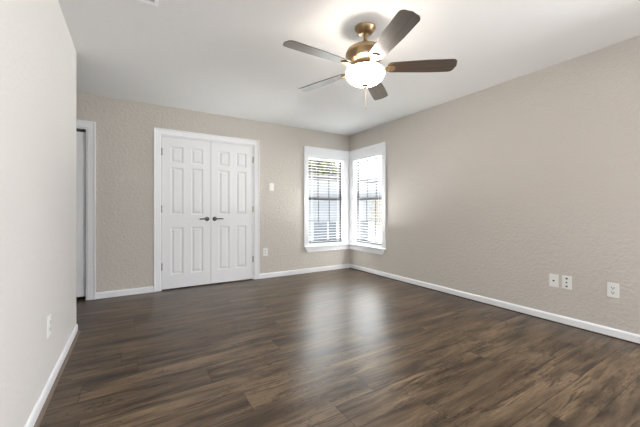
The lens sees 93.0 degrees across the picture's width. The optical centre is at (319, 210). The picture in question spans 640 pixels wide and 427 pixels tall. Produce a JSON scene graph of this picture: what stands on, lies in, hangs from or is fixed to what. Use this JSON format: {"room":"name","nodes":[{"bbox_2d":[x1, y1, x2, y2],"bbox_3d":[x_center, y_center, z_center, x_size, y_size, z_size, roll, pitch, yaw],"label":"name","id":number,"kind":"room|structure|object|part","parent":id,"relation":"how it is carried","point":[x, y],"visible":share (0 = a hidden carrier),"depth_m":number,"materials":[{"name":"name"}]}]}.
{"room":"empty bedroom","nodes":[
{"label":"empty bedroom","id":0,"kind":"room"},
{"bbox_2d":[0,0,75,426],"bbox_3d":[-1.432,-0.162,0.169,1.419,2.440,4.995,0,0,-32],"label":"wall","id":1,"kind":"structure","parent":0,"point":[38,52],"depth_m":1.51,"materials":[{"name":"white paint"}]},
{"bbox_2d":[47,314,50,337],"bbox_3d":[-1.581,0.674,1.774,0.010,0.120,0.074,0,0,-32],"label":"power outlet","id":2,"kind":"object","parent":1,"relation":"attached to","point":[49,316],"visible":1,"depth_m":1.76,"materials":[{"name":"white plastic"}]},
{"bbox_2d":[24,324,77,426],"bbox_3d":[-1.429,1.020,0.178,1.432,0.075,5.008,0,0,-32],"label":"baseboard","id":3,"kind":"structure","parent":1,"relation":"attached to","point":[41,400],"depth_m":1.75,"materials":[{"name":"white wood"}]},
{"bbox_2d":[34,330,79,426],"bbox_3d":[-0.800,1.050,0.538,0.017,0.016,4.960,0,0,-32],"label":"trim","id":4,"kind":"structure","parent":1,"relation":"attached to","point":[44,408],"depth_m":1.82,"materials":[{"name":"brown"}]},
{"bbox_2d":[76,92,348,292],"bbox_3d":[-1.672,-0.162,4.323,5.370,2.440,0.120,0,0,-32],"label":"wall","id":5,"kind":"structure","parent":0,"point":[124,128],"depth_m":3.92,"materials":[{"name":"grey paint"}]},
{"bbox_2d":[76,131,85,296],"bbox_3d":[-3.136,0.045,3.417,0.786,1.950,0.035,0,0,-32],"label":"door","id":6,"kind":"structure","parent":5,"relation":"in","point":[80,136],"depth_m":3.59,"materials":[{"name":"white paint"}]},
{"bbox_2d":[76,119,95,299],"bbox_3d":[-3.132,0.001,3.412,0.994,2.113,0.140,0,0,-32],"label":"trim","id":7,"kind":"structure","parent":5,"relation":"attached to","point":[89,127],"depth_m":3.59,"materials":[{"name":"white wood"}]},
{"bbox_2d":[161,136,210,289],"bbox_3d":[-1.819,0.031,4.149,0.634,2.026,0.101,0,0,-32],"label":"door","id":8,"kind":"structure","parent":5,"relation":"in","point":[186,163],"depth_m":4.15,"materials":[{"name":"white paint"}]},
{"bbox_2d":[154,127,258,291],"bbox_3d":[-1.581,-0.010,4.368,1.432,2.136,0.140,0,0,-32],"label":"trim","id":9,"kind":"structure","parent":5,"relation":"attached to","point":[158,132],"depth_m":4.06,"materials":[{"name":"white wood"}]},
{"bbox_2d":[96,264,348,298],"bbox_3d":[-1.066,1.020,4.619,3.789,0.075,0.013,0,0,-32],"label":"baseboard","id":10,"kind":"structure","parent":5,"relation":"attached to","point":[115,293],"depth_m":4.74,"materials":[{"name":"white wood"}]},
{"bbox_2d":[211,142,253,283],"bbox_3d":[-1.277,0.031,4.483,0.632,2.026,0.101,0,0,-32],"label":"door","id":11,"kind":"structure","parent":5,"relation":"in","point":[232,208],"depth_m":4.48,"materials":[{"name":"white paint"}]},
{"bbox_2d":[263,248,267,255],"bbox_3d":[-0.855,0.650,4.751,0.074,0.120,0.010,0,0,-32],"label":"power outlet","id":12,"kind":"object","parent":5,"relation":"attached to","point":[265,250],"visible":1,"depth_m":4.75,"materials":[{"name":"white plastic"}]},
{"bbox_2d":[269,183,273,190],"bbox_3d":[-0.766,-0.372,4.806,0.074,0.120,0.010,0,0,-32],"label":"light switch","id":13,"kind":"object","parent":5,"relation":"attached to","point":[271,185],"visible":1,"depth_m":4.80,"materials":[{"name":"white plastic"}]},
{"bbox_2d":[309,158,340,242],"bbox_3d":[0.066,-0.177,5.434,0.755,1.530,0.032,0,0,-32],"label":"window","id":14,"kind":"structure","parent":5,"relation":"in","point":[318,198],"depth_m":5.48,"materials":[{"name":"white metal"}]},
{"bbox_3d":[0.062,-0.550,5.440,0.717,0.746,0.014,0,0,-32],"label":"sash","id":15,"kind":"part","parent":14,"relation":"part of","materials":[{"name":"glass"}]},
{"bbox_3d":[0.070,0.169,5.428,0.717,0.800,0.014,0,0,-32],"label":"sash","id":16,"kind":"part","parent":14,"relation":"part of","materials":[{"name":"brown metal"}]},
{"bbox_2d":[309,156,342,244],"bbox_3d":[0.098,-0.177,5.383,0.739,1.522,0.056,0,0,-32],"label":"window blind","id":17,"kind":"object","parent":14,"relation":"attached to","point":[311,157],"visible":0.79,"depth_m":5.34,"materials":[{"name":"white plastic"}]},
{"bbox_3d":[0.097,0.577,5.384,0.739,0.014,0.046,0,0,-32],"label":"rail","id":18,"kind":"part","parent":17,"relation":"part of","materials":[{"name":"white plastic"}]},
{"bbox_3d":[0.066,-0.177,5.434,0.755,1.530,0.032,0,0,-32],"label":"frame","id":19,"kind":"part","parent":14,"relation":"part of","materials":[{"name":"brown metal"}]},
{"bbox_2d":[303,146,348,251],"bbox_3d":[0.118,-0.190,5.368,0.951,1.795,0.120,0,0,-32],"label":"trim","id":20,"kind":"structure","parent":5,"relation":"attached to","point":[308,150],"depth_m":5.39,"materials":[{"name":"white wood"}]},
{"bbox_2d":[39,268,639,426],"bbox_3d":[-0.335,1.118,1.964,5.570,0.120,7.300,0,0,-32],"label":"floor","id":21,"kind":"structure","parent":0,"point":[346,347],"depth_m":2.10,"materials":[{"name":"brown wood"}]},
{"bbox_2d":[58,0,639,135],"bbox_3d":[-0.186,-1.457,2.056,5.920,0.150,7.300,0,0,-32],"label":"ceiling","id":22,"kind":"structure","parent":0,"point":[230,58],"depth_m":2.59,"materials":[{"name":"white paint"}]},
{"bbox_2d":[138,0,158,6],"bbox_3d":[-1.139,-1.376,1.839,0.300,0.012,0.300,0,0,-32],"label":"ceiling vent","id":23,"kind":"object","parent":22,"relation":"in","point":[156,2],"visible":1,"depth_m":2.00,"materials":[{"name":"white metal"}]},
{"bbox_2d":[283,9,456,109],"bbox_3d":[0.296,-1.074,2.273,1.240,0.616,1.289,0,0,-32],"label":"ceiling fan","id":24,"kind":"object","parent":22,"relation":"hanging from","point":[363,57],"visible":1,"depth_m":2.20,"materials":[{"name":"wood"}]},
{"bbox_3d":[-0.014,-1.079,2.080,0.509,0.006,0.136,0,12,-32],"label":"blade","id":25,"kind":"part","parent":24,"relation":"part of","materials":[{"name":"wood"}]},
{"bbox_3d":[0.021,-1.079,2.572,0.509,0.006,0.136,0,12,40],"label":"blade","id":26,"kind":"part","parent":24,"relation":"part of","materials":[{"name":"brown wood"}]},
{"bbox_3d":[0.342,-1.007,2.303,0.294,0.114,0.294,0,0,-32],"label":"lamp shade","id":27,"kind":"part","parent":24,"relation":"part of","materials":[{"name":"white glass"}]},
{"bbox_3d":[0.499,-1.079,2.691,0.136,0.006,0.509,-13,-5,22],"label":"blade","id":28,"kind":"part","parent":24,"relation":"part of","materials":[{"name":"brown wood"}]},
{"bbox_3d":[0.444,-1.079,1.895,0.136,0.006,0.509,12,-3,-14],"label":"blade","id":29,"kind":"part","parent":24,"relation":"part of","materials":[{"name":"wood"}]},
{"bbox_3d":[0.761,-1.079,2.273,0.509,0.006,0.136,0,-12,4],"label":"blade","id":30,"kind":"part","parent":24,"relation":"part of","materials":[{"name":"brown wood"}]},
{"bbox_2d":[349,36,639,334],"bbox_3d":[2.195,-0.162,3.053,0.120,2.440,6.100,0,0,-32],"label":"wall","id":31,"kind":"structure","parent":0,"point":[492,192],"depth_m":3.07,"materials":[{"name":"grey paint"}]},
{"bbox_2d":[349,142,385,254],"bbox_3d":[0.811,-0.190,5.203,0.120,1.795,0.951,0,0,-32],"label":"trim","id":32,"kind":"structure","parent":31,"relation":"attached to","point":[380,147],"depth_m":5.31,"materials":[{"name":"white wood"}]},
{"bbox_2d":[357,155,381,244],"bbox_3d":[0.887,-0.177,5.240,0.032,1.530,0.755,0,0,-32],"label":"window","id":33,"kind":"structure","parent":31,"relation":"in","point":[358,180],"depth_m":5.33,"materials":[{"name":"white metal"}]},
{"bbox_2d":[354,153,381,246],"bbox_3d":[0.836,-0.177,5.208,0.056,1.522,0.739,0,0,-32],"label":"window blind","id":34,"kind":"object","parent":33,"relation":"attached to","point":[378,154],"visible":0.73,"depth_m":5.20,"materials":[{"name":"white plastic"}]},
{"bbox_3d":[0.837,0.577,5.209,0.046,0.014,0.739,0,0,-32],"label":"rail","id":35,"kind":"part","parent":34,"relation":"part of","materials":[{"name":"white plastic"}]},
{"bbox_3d":[0.893,-0.550,5.243,0.014,0.746,0.717,0,0,-32],"label":"sash","id":36,"kind":"part","parent":33,"relation":"part of","materials":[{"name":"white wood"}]},
{"bbox_3d":[0.880,0.169,5.236,0.014,0.800,0.717,0,0,-32],"label":"sash","id":37,"kind":"part","parent":33,"relation":"part of","materials":[{"name":"white wood"}]},
{"bbox_2d":[349,264,639,344],"bbox_3d":[2.138,1.020,3.018,0.013,0.075,6.100,0,0,-32],"label":"baseboard","id":38,"kind":"structure","parent":31,"relation":"attached to","point":[605,330],"depth_m":3.11,"materials":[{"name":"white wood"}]},
{"bbox_2d":[549,274,558,287],"bbox_3d":[2.221,0.666,2.884,0.014,0.120,0.074,0,0,-32],"label":"cable plate","id":39,"kind":"object","parent":31,"relation":"attached to","point":[553,278],"visible":1,"depth_m":2.88,"materials":[{"name":"white plastic"}]},
{"bbox_2d":[562,275,571,289],"bbox_3d":[2.274,0.664,2.798,0.014,0.120,0.074,0,0,-32],"label":"plate","id":40,"kind":"object","parent":31,"relation":"attached to","point":[566,280],"visible":1,"depth_m":2.79,"materials":[{"name":"white plastic"}]},
{"bbox_2d":[607,282,618,297],"bbox_3d":[2.442,0.665,2.529,0.010,0.120,0.074,0,0,-32],"label":"power outlet","id":41,"kind":"object","parent":31,"relation":"attached to","point":[612,288],"visible":1,"depth_m":2.53,"materials":[{"name":"white plastic"}]},
{"label":"outside","id":42,"kind":"structure","parent":0,"visible":0},
{"bbox_2d":[368,237,381,241],"bbox_3d":[-3.567,1.758,26.579,75.000,0.200,80.000,0,0,-32],"label":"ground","id":43,"kind":"structure","parent":42,"point":[380,238],"depth_m":17.33,"materials":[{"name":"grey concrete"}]},
{"bbox_2d":[309,160,338,175],"bbox_3d":[-0.815,-1.581,25.351,6.250,6.477,4.690,0,0,-32],"label":"shade tree","id":44,"kind":"object","parent":43,"relation":"on","point":[314,165],"visible":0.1,"depth_m":24.41,"materials":[{"name":"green plant"}]},
{"bbox_2d":[314,221,367,240],"bbox_3d":[0.789,1.018,10.739,2.332,1.280,0.060,0,0,-32],"label":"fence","id":45,"kind":"object","parent":43,"relation":"on","point":[322,225],"visible":0.23,"depth_m":10.46,"materials":[{"name":"grey"}]},
{"bbox_2d":[309,174,381,240],"bbox_3d":[0.983,-0.292,19.674,12.300,3.900,5.330,0,0,-32],"label":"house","id":46,"kind":"structure","parent":43,"relation":"on","point":[334,205],"depth_m":16.98,"materials":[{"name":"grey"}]},
{"bbox_2d":[369,200,381,230],"bbox_3d":[2.361,0.506,10.965,1.069,2.304,1.150,0,0,-11],"label":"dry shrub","id":47,"kind":"object","parent":43,"relation":"on","point":[379,224],"visible":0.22,"depth_m":10.97,"materials":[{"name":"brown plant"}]}
]}

